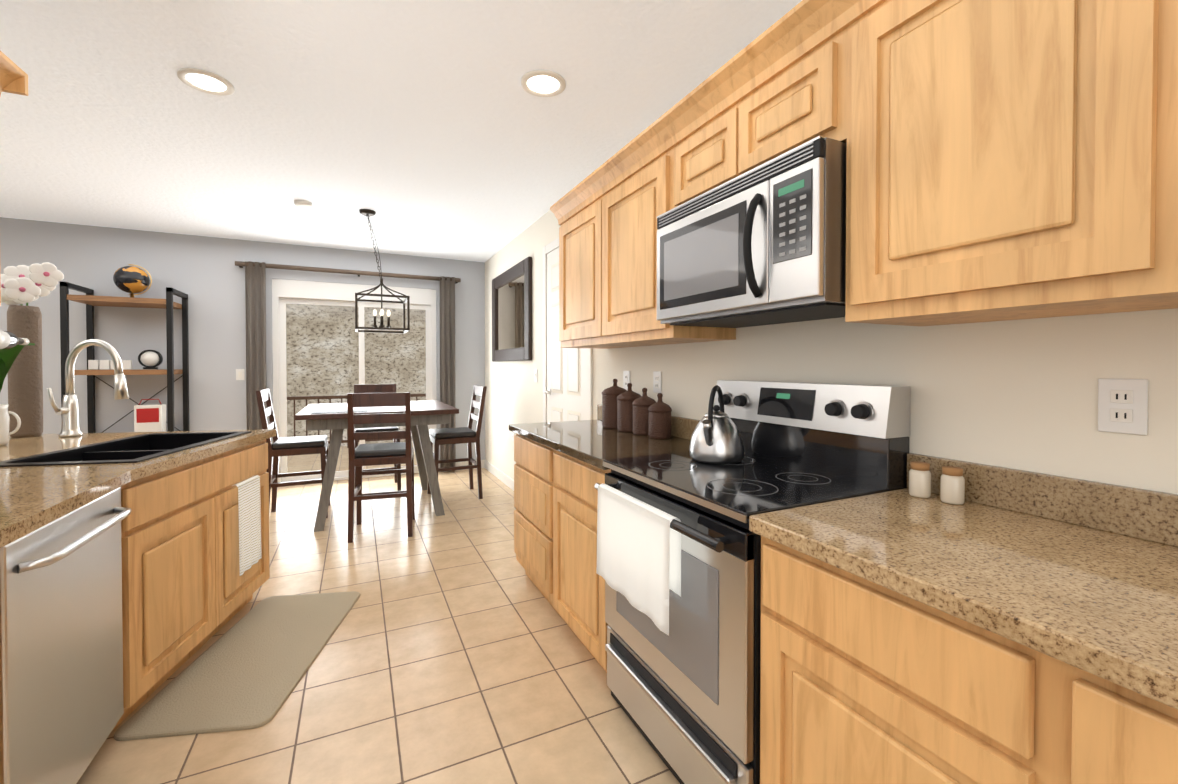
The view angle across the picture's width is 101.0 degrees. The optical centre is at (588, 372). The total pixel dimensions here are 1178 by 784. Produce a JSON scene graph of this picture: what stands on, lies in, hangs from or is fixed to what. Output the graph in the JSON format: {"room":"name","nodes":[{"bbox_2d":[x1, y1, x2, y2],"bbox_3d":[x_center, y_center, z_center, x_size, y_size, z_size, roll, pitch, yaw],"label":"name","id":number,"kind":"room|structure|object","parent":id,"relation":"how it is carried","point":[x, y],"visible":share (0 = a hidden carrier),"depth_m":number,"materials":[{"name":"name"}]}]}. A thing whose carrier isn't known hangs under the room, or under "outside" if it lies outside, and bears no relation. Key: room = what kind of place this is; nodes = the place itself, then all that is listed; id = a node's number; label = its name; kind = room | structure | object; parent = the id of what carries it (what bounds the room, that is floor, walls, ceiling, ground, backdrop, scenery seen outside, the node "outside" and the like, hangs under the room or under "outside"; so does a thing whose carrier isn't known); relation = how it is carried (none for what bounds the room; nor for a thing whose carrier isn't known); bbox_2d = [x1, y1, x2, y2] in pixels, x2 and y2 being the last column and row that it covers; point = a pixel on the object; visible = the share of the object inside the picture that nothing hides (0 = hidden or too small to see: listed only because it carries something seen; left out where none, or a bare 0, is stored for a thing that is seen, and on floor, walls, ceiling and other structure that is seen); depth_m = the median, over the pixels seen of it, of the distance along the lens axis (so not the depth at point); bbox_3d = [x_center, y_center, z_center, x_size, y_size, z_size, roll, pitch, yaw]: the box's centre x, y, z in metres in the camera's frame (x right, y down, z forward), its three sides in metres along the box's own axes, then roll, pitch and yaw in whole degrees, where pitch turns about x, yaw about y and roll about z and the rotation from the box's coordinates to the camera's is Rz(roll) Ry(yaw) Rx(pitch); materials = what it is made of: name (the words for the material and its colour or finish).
{"room":"dining room and kitchen","nodes":[
{"label":"dining room and kitchen","id":0,"kind":"room"},
{"bbox_2d":[0,330,29,349],"bbox_3d":[-2.290,-0.039,1.798,0.130,0.300,0.585,0,1,-26],"label":"flower","id":1,"kind":"object","parent":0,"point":[8,340],"visible":1,"depth_m":1.93,"materials":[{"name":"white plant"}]},
{"bbox_2d":[0,217,484,474],"bbox_3d":[-4.121,-0.079,4.876,6.160,2.600,0.120,0,1,-26],"label":"wall","id":2,"kind":"structure","parent":0,"point":[206,274],"depth_m":4.87,"materials":[{"name":"grey paint"}]},
{"bbox_2d":[236,369,244,379],"bbox_3d":[-3.623,0.019,5.042,0.074,0.116,0.012,0,1,-26],"label":"light switch","id":3,"kind":"object","parent":2,"relation":"attached to","point":[240,374],"visible":1,"depth_m":5.04,"materials":[{"name":"white plastic"}]},
{"bbox_2d":[235,261,460,471],"bbox_3d":[-2.594,0.024,5.463,2.260,2.350,0.140,0,1,-26],"label":"curtain","id":4,"kind":"object","parent":2,"relation":"attached to","point":[255,297],"visible":0.67,"depth_m":5.05,"materials":[{"name":"grey fabric"},{"name":"dark metal"}]},
{"bbox_2d":[272,279,436,482],"bbox_3d":[-2.635,0.102,5.584,1.686,2.216,0.095,0,1,-26],"label":"sliding door frame","id":5,"kind":"structure","parent":2,"relation":"in","point":[284,292],"depth_m":5.42,"materials":[{"name":"white plastic"}]},
{"bbox_2d":[438,460,483,469],"bbox_3d":[-1.597,1.156,6.029,0.549,0.100,0.013,0,1,-26],"label":"baseboard","id":6,"kind":"structure","parent":2,"relation":"attached to","point":[464,463],"depth_m":6.04,"materials":[{"name":"white"}]},
{"bbox_2d":[77,442,679,783],"bbox_3d":[-2.814,1.296,2.171,6.400,0.080,11.120,0,1,-26],"label":"floor","id":7,"kind":"structure","parent":0,"point":[455,650],"depth_m":2.01,"materials":[{"name":"tile"}]},
{"bbox_2d":[0,533,19,547],"bbox_3d":[-1.479,0.830,0.718,0.647,0.890,0.500,0,1,-26],"label":"base cabinet","id":8,"kind":"object","parent":7,"relation":"on","point":[10,539],"depth_m":1.08,"materials":[{"name":"brown wood"}]},
{"bbox_2d":[0,487,131,783],"bbox_3d":[-1.699,0.825,1.234,0.697,0.888,0.608,0,1,-26],"label":"dishwasher","id":9,"kind":"object","parent":7,"relation":"on","point":[61,673],"visible":0.96,"depth_m":1.29,"materials":[{"name":"silver metal"}]},
{"bbox_2d":[60,281,188,432],"bbox_3d":[-4.226,0.227,4.475,0.740,2.000,0.480,0,1,-26],"label":"etagere shelf","id":10,"kind":"object","parent":7,"relation":"on","point":[89,299],"visible":0.44,"depth_m":4.41,"materials":[{"name":"black metal"}]},
{"bbox_2d":[88,360,131,369],"bbox_3d":[-4.347,-0.072,4.412,0.290,0.085,0.040,0,1,-26],"label":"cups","id":11,"kind":"object","parent":10,"relation":"on","point":[103,364],"visible":0.85,"depth_m":4.38,"materials":[{"name":"white ceramic"}]},
{"bbox_2d":[113,264,151,296],"bbox_3d":[-4.200,-0.834,4.473,0.267,0.327,0.250,0,1,-26],"label":"decor","id":12,"kind":"object","parent":10,"relation":"on","point":[132,280],"visible":0.88,"depth_m":4.41,"materials":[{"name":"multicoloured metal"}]},
{"bbox_2d":[138,350,162,368],"bbox_3d":[-4.108,-0.124,4.549,0.170,0.185,0.040,0,1,-26],"label":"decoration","id":13,"kind":"object","parent":10,"relation":"on","point":[150,359],"visible":1,"depth_m":4.54,"materials":[{"name":"white stone"}]},
{"bbox_2d":[28,445,269,731],"bbox_3d":[-1.969,0.812,2.117,0.853,0.890,1.193,0,1,-26],"label":"base cabinet","id":14,"kind":"object","parent":7,"relation":"on","point":[195,547],"depth_m":1.96,"materials":[{"name":"brown wood"}]},
{"bbox_2d":[0,432,147,448],"bbox_3d":[-2.818,0.345,2.179,1.070,0.038,1.040,0,1,-26],"label":"countertop","id":15,"kind":"structure","parent":14,"relation":"on","point":[44,437],"depth_m":2.36,"materials":[{"name":"beige stone"}]},
{"bbox_2d":[0,343,34,445],"bbox_3d":[-2.626,0.094,2.101,0.302,0.462,0.357,0,1,-26],"label":"potted plant","id":16,"kind":"object","parent":15,"relation":"on","point":[8,357],"visible":0.83,"depth_m":2.17,"materials":[{"name":"green plant"}]},
{"bbox_2d":[46,339,128,436],"bbox_3d":[-2.520,0.075,2.440,0.303,0.492,0.160,0,1,-8],"label":"faucet","id":17,"kind":"object","parent":15,"relation":"on","point":[69,410],"visible":1,"depth_m":2.46,"materials":[{"name":"silver metal"}]},
{"bbox_2d":[0,432,163,540],"bbox_3d":[-1.297,0.369,0.343,0.656,0.038,5.092,0,1,-26],"label":"countertop","id":18,"kind":"structure","parent":14,"relation":"on","point":[30,499],"depth_m":1.42,"materials":[{"name":"beige stone"}]},
{"bbox_2d":[1,262,63,437],"bbox_3d":[-2.768,-0.113,2.398,0.267,0.868,0.274,0,1,-26],"label":"vase","id":19,"kind":"object","parent":18,"relation":"on","point":[21,285],"visible":0.98,"depth_m":2.40,"materials":[{"name":"beige ceramic"}]},
{"bbox_2d":[0,430,251,472],"bbox_3d":[-1.981,0.424,2.157,0.691,0.206,0.942,0,1,-26],"label":"sink","id":20,"kind":"object","parent":18,"relation":"in","point":[97,448],"depth_m":2.14,"materials":[{"name":"black metal"}]},
{"bbox_2d":[132,429,275,476],"bbox_3d":[-1.822,0.345,2.204,0.565,0.038,1.214,0,1,-26],"label":"countertop","id":21,"kind":"structure","parent":14,"relation":"on","point":[236,456],"depth_m":2.21,"materials":[{"name":"beige stone"}]},
{"bbox_2d":[134,399,165,431],"bbox_3d":[-4.099,0.422,4.537,0.200,0.354,0.123,0,1,-26],"label":"tin","id":22,"kind":"object","parent":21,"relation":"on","point":[149,417],"visible":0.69,"depth_m":4.49,"materials":[{"name":"white metal"}]},
{"bbox_2d":[114,591,359,740],"bbox_3d":[-1.467,1.248,2.207,0.510,0.013,1.040,0,1,-8],"label":"kitchen mat","id":23,"kind":"object","parent":7,"relation":"on","point":[249,669],"visible":0.98,"depth_m":2.02,"materials":[{"name":"beige rubber"}]},
{"bbox_2d":[256,388,329,517],"bbox_3d":[-2.535,0.685,4.194,0.504,1.090,0.444,0,1,-26],"label":"dining chair","id":24,"kind":"object","parent":7,"relation":"on","point":[292,446],"visible":0.73,"depth_m":4.07,"materials":[{"name":"brown wood"}]},
{"bbox_2d":[295,400,458,531],"bbox_3d":[-1.914,0.765,4.438,1.210,0.924,1.200,0,1,-26],"label":"dining table","id":25,"kind":"object","parent":7,"relation":"on","point":[333,417],"visible":0.9,"depth_m":4.07,"materials":[{"name":"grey wood"}]},
{"bbox_2d":[354,384,400,490],"bbox_3d":[-2.239,0.673,5.113,0.444,1.090,0.504,0,1,-26],"label":"dining chair","id":26,"kind":"object","parent":7,"relation":"on","point":[374,388],"visible":0.25,"depth_m":5.15,"materials":[{"name":"brown wood"}]},
{"bbox_2d":[347,392,414,542],"bbox_3d":[-1.606,0.690,3.787,0.444,1.090,0.504,0,1,-18],"label":"dining chair","id":27,"kind":"object","parent":7,"relation":"on","point":[361,456],"visible":1,"depth_m":3.61,"materials":[{"name":"brown wood"}]},
{"bbox_2d":[427,385,486,498],"bbox_3d":[-1.313,0.677,4.814,0.504,1.090,0.444,0,1,-26],"label":"dining chair","id":28,"kind":"object","parent":7,"relation":"on","point":[468,435],"visible":0.96,"depth_m":4.70,"materials":[{"name":"brown wood"}]},
{"bbox_2d":[514,433,544,596],"bbox_3d":[-0.052,0.803,2.809,0.618,0.890,0.650,0,1,-26],"label":"base cabinet","id":29,"kind":"object","parent":7,"relation":"on","point":[529,457],"depth_m":2.67,"materials":[{"name":"brown wood"}]},
{"bbox_2d":[545,449,610,671],"bbox_3d":[0.217,0.810,2.247,0.618,0.890,0.596,0,1,-26],"label":"base cabinet","id":30,"kind":"object","parent":7,"relation":"on","point":[573,586],"depth_m":2.13,"materials":[{"name":"brown wood"}]},
{"bbox_2d":[509,421,690,472],"bbox_3d":[0.066,0.341,2.540,0.632,0.038,1.266,0,1,-26],"label":"countertop","id":31,"kind":"structure","parent":30,"relation":"on","point":[592,443],"depth_m":2.32,"materials":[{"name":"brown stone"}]},
{"bbox_2d":[602,379,626,428],"bbox_3d":[0.153,0.175,2.829,0.158,0.282,0.158,0,1,-26],"label":"canister","id":32,"kind":"object","parent":31,"relation":"on","point":[610,395],"visible":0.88,"depth_m":2.77,"materials":[{"name":"brown ceramic"}]},
{"bbox_2d":[617,383,640,431],"bbox_3d":[0.225,0.187,2.680,0.141,0.262,0.141,0,1,-26],"label":"canister","id":33,"kind":"object","parent":31,"relation":"on","point":[626,399],"visible":0.81,"depth_m":2.62,"materials":[{"name":"brown ceramic"}]},
{"bbox_2d":[632,388,655,434],"bbox_3d":[0.291,0.199,2.541,0.129,0.242,0.129,0,1,-26],"label":"canister","id":34,"kind":"object","parent":31,"relation":"on","point":[643,403],"visible":0.85,"depth_m":2.49,"materials":[{"name":"brown ceramic"}]},
{"bbox_2d":[648,393,671,438],"bbox_3d":[0.353,0.211,2.413,0.116,0.222,0.116,0,1,-26],"label":"canister","id":35,"kind":"object","parent":31,"relation":"on","point":[660,410],"visible":1,"depth_m":2.37,"materials":[{"name":"brown ceramic"}]},
{"bbox_2d":[594,380,910,783],"bbox_3d":[0.467,0.650,1.619,0.708,1.226,0.742,0,1,-26],"label":"range","id":36,"kind":"object","parent":7,"relation":"on","point":[678,569],"visible":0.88,"depth_m":1.43,"materials":[{"name":"silver metal"}]},
{"bbox_2d":[689,385,743,463],"bbox_3d":[0.465,0.186,1.797,0.200,0.279,0.249,0,1,29],"label":"kettle","id":37,"kind":"object","parent":36,"relation":"on","point":[716,437],"visible":1,"depth_m":1.75,"materials":[{"name":"silver metal"}]},
{"bbox_2d":[760,541,1028,783],"bbox_3d":[0.793,0.826,1.056,0.612,0.890,0.550,0,1,-26],"label":"base cabinet","id":38,"kind":"object","parent":7,"relation":"on","point":[860,683],"depth_m":0.90,"materials":[{"name":"brown wood"}]},
{"bbox_2d":[749,485,1177,716],"bbox_3d":[1.141,0.369,0.302,0.632,0.038,2.200,0,1,-26],"label":"countertop","id":39,"kind":"structure","parent":38,"relation":"on","point":[1098,602],"depth_m":0.85,"materials":[{"name":"beige stone"}]},
{"bbox_2d":[909,462,930,497],"bbox_3d":[0.903,0.291,1.325,0.051,0.089,0.050,0,1,-26],"label":"spice jar","id":40,"kind":"object","parent":39,"relation":"on","point":[919,479],"visible":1,"depth_m":1.31,"materials":[{"name":"white ceramic"}]},
{"bbox_2d":[940,466,964,504],"bbox_3d":[0.945,0.292,1.262,0.051,0.089,0.050,0,1,-26],"label":"spice jar","id":41,"kind":"object","parent":39,"relation":"on","point":[952,485],"visible":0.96,"depth_m":1.24,"materials":[{"name":"white ceramic"}]},
{"bbox_2d":[1029,653,1177,783],"bbox_3d":[1.031,0.832,0.560,0.612,0.890,0.550,0,1,-26],"label":"base cabinet","id":42,"kind":"object","parent":7,"relation":"on","point":[1082,730],"depth_m":0.63,"materials":[{"name":"brown wood"}]},
{"bbox_2d":[0,0,801,261],"bbox_3d":[-2.277,-1.369,1.019,6.400,0.080,8.640,0,1,-26],"label":"ceiling","id":43,"kind":"structure","parent":0,"point":[429,128],"depth_m":2.48,"materials":[{"name":"white paint"}]},
{"bbox_2d":[177,67,234,95],"bbox_3d":[-1.765,-1.339,2.241,0.210,0.012,0.210,0,1,-26],"label":"recessed light","id":44,"kind":"object","parent":43,"relation":"in","point":[205,81],"visible":1,"depth_m":2.23,"materials":[{"name":"white"}]},
{"bbox_2d":[294,200,311,207],"bbox_3d":[-2.293,-1.350,3.896,0.130,0.032,0.130,0,1,-26],"label":"smoke detector","id":45,"kind":"object","parent":43,"relation":"attached to","point":[302,204],"visible":1,"depth_m":3.86,"materials":[{"name":"white"}]},
{"bbox_2d":[355,209,409,332],"bbox_3d":[-1.805,-0.866,4.225,0.418,1.009,0.418,0,1,-26],"label":"pendant lantern","id":46,"kind":"object","parent":43,"relation":"hanging from","point":[366,212],"visible":1,"depth_m":4.17,"materials":[{"name":"brown metal"}]},
{"bbox_2d":[521,69,565,96],"bbox_3d":[-0.212,-1.339,2.255,0.210,0.012,0.210,0,1,-26],"label":"recessed light","id":47,"kind":"object","parent":43,"relation":"in","point":[542,83],"visible":1,"depth_m":2.25,"materials":[{"name":"white"}]},
{"bbox_2d":[485,210,1177,493],"bbox_3d":[0.554,-0.047,2.395,0.120,2.600,8.640,0,1,-26],"label":"wall","id":48,"kind":"structure","parent":0,"point":[1020,394],"depth_m":1.32,"materials":[{"name":"white paint"}]},
{"bbox_2d":[483,460,513,490],"bbox_3d":[-0.859,1.167,5.196,0.014,0.100,2.154,0,1,-26],"label":"baseboard","id":49,"kind":"structure","parent":48,"relation":"attached to","point":[508,481],"depth_m":5.51,"materials":[{"name":"white"}]},
{"bbox_2d":[492,256,531,361],"bbox_3d":[-0.831,-0.602,5.085,0.040,0.960,1.340,0,1,-26],"label":"mirror","id":50,"kind":"object","parent":48,"relation":"attached to","point":[511,313],"visible":1,"depth_m":4.96,"materials":[{"name":"black mirror"}]},
{"bbox_2d":[534,369,536,381],"bbox_3d":[-0.485,0.027,4.405,0.012,0.116,0.074,0,1,-26],"label":"light switch","id":51,"kind":"object","parent":48,"relation":"attached to","point":[535,375],"visible":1,"depth_m":4.40,"materials":[{"name":"white plastic"}]},
{"bbox_2d":[543,238,592,422],"bbox_3d":[-0.207,0.081,3.768,0.064,2.310,0.950,0,1,-26],"label":"door","id":52,"kind":"structure","parent":48,"relation":"attached to","point":[567,384],"depth_m":3.89,"materials":[{"name":"white"}]},
{"bbox_2d":[554,180,608,348],"bbox_3d":[0.105,-0.582,2.780,0.345,0.860,0.667,0,1,-26],"label":"upper cabinet","id":53,"kind":"object","parent":48,"relation":"attached to","point":[572,214],"depth_m":2.77,"materials":[{"name":"brown wood"}]},
{"bbox_2d":[623,371,629,389],"bbox_3d":[0.227,0.046,2.927,0.008,0.116,0.074,0,1,-26],"label":"electrical outlet","id":54,"kind":"object","parent":48,"relation":"attached to","point":[626,377],"visible":0.75,"depth_m":2.92,"materials":[{"name":"white plastic"}]},
{"bbox_2d":[653,371,661,392],"bbox_3d":[0.369,0.050,2.630,0.008,0.116,0.074,0,1,-26],"label":"electrical outlet","id":55,"kind":"object","parent":48,"relation":"attached to","point":[657,381],"visible":1,"depth_m":2.62,"materials":[{"name":"white plastic"}]},
{"bbox_2d":[590,120,735,347],"bbox_3d":[0.332,-0.575,2.307,0.345,0.860,0.666,0,1,-26],"label":"upper cabinet","id":56,"kind":"object","parent":48,"relation":"attached to","point":[627,196],"depth_m":2.22,"materials":[{"name":"brown wood"}]},
{"bbox_2d":[666,72,721,211],"bbox_3d":[0.569,-0.807,1.811,0.345,0.385,0.429,0,1,-26],"label":"upper cabinet","id":57,"kind":"object","parent":48,"relation":"attached to","point":[694,128],"depth_m":1.78,"materials":[{"name":"brown wood"}]},
{"bbox_2d":[722,0,833,183],"bbox_3d":[0.712,-0.803,1.514,0.345,0.385,0.429,0,1,-26],"label":"upper cabinet","id":58,"kind":"object","parent":48,"relation":"attached to","point":[778,95],"depth_m":1.42,"materials":[{"name":"brown wood"}]},
{"bbox_2d":[657,136,846,327],"bbox_3d":[0.583,-0.394,1.640,0.469,0.422,0.742,0,1,-26],"label":"microwave","id":59,"kind":"object","parent":58,"relation":"attached to","point":[763,244],"visible":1,"depth_m":1.40,"materials":[{"name":"silver metal"}]},
{"bbox_2d":[834,0,1177,325],"bbox_3d":[0.928,-0.559,1.066,0.345,0.860,0.571,0,1,-26],"label":"upper cabinet","id":60,"kind":"object","parent":48,"relation":"attached to","point":[1011,159],"depth_m":0.95,"materials":[{"name":"brown wood"}]},
{"bbox_2d":[1098,378,1147,434],"bbox_3d":[1.135,0.071,1.034,0.008,0.116,0.074,0,1,-26],"label":"electrical outlet","id":61,"kind":"object","parent":48,"relation":"attached to","point":[1122,405],"visible":1,"depth_m":1.03,"materials":[{"name":"white plastic"}]},
{"bbox_2d":[1158,0,1177,303],"bbox_3d":[1.175,-0.553,0.552,0.345,0.860,0.570,0,1,-26],"label":"upper cabinet","id":62,"kind":"object","parent":48,"relation":"attached to","point":[1168,194],"depth_m":0.76,"materials":[{"name":"brown wood"}]},
{"bbox_3d":[-1.352,-0.010,-0.450,0.120,2.600,4.920,0,1,-26],"label":"wall","id":63,"kind":"structure","parent":0,"visible":0},
{"bbox_2d":[0,58,11,305],"bbox_3d":[-1.948,-0.582,1.293,0.317,0.820,0.510,0,1,-26],"label":"upper cabinet","id":64,"kind":"object","parent":63,"relation":"attached to","point":[5,70],"depth_m":1.57,"materials":[{"name":"brown wood"}]},
{"label":"outside","id":65,"kind":"structure","parent":0,"visible":0},
{"bbox_2d":[286,304,425,446],"bbox_3d":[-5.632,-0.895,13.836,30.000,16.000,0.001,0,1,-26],"label":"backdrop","id":66,"kind":"structure","parent":65,"point":[322,350],"depth_m":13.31,"materials":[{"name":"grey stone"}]},
{"bbox_2d":[287,393,425,447],"bbox_3d":[-3.372,0.816,6.667,6.250,0.885,2.420,0,1,-26],"label":"railing","id":67,"kind":"object","parent":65,"point":[341,397],"depth_m":7.53,"materials":[{"name":"brown metal"}]}
]}

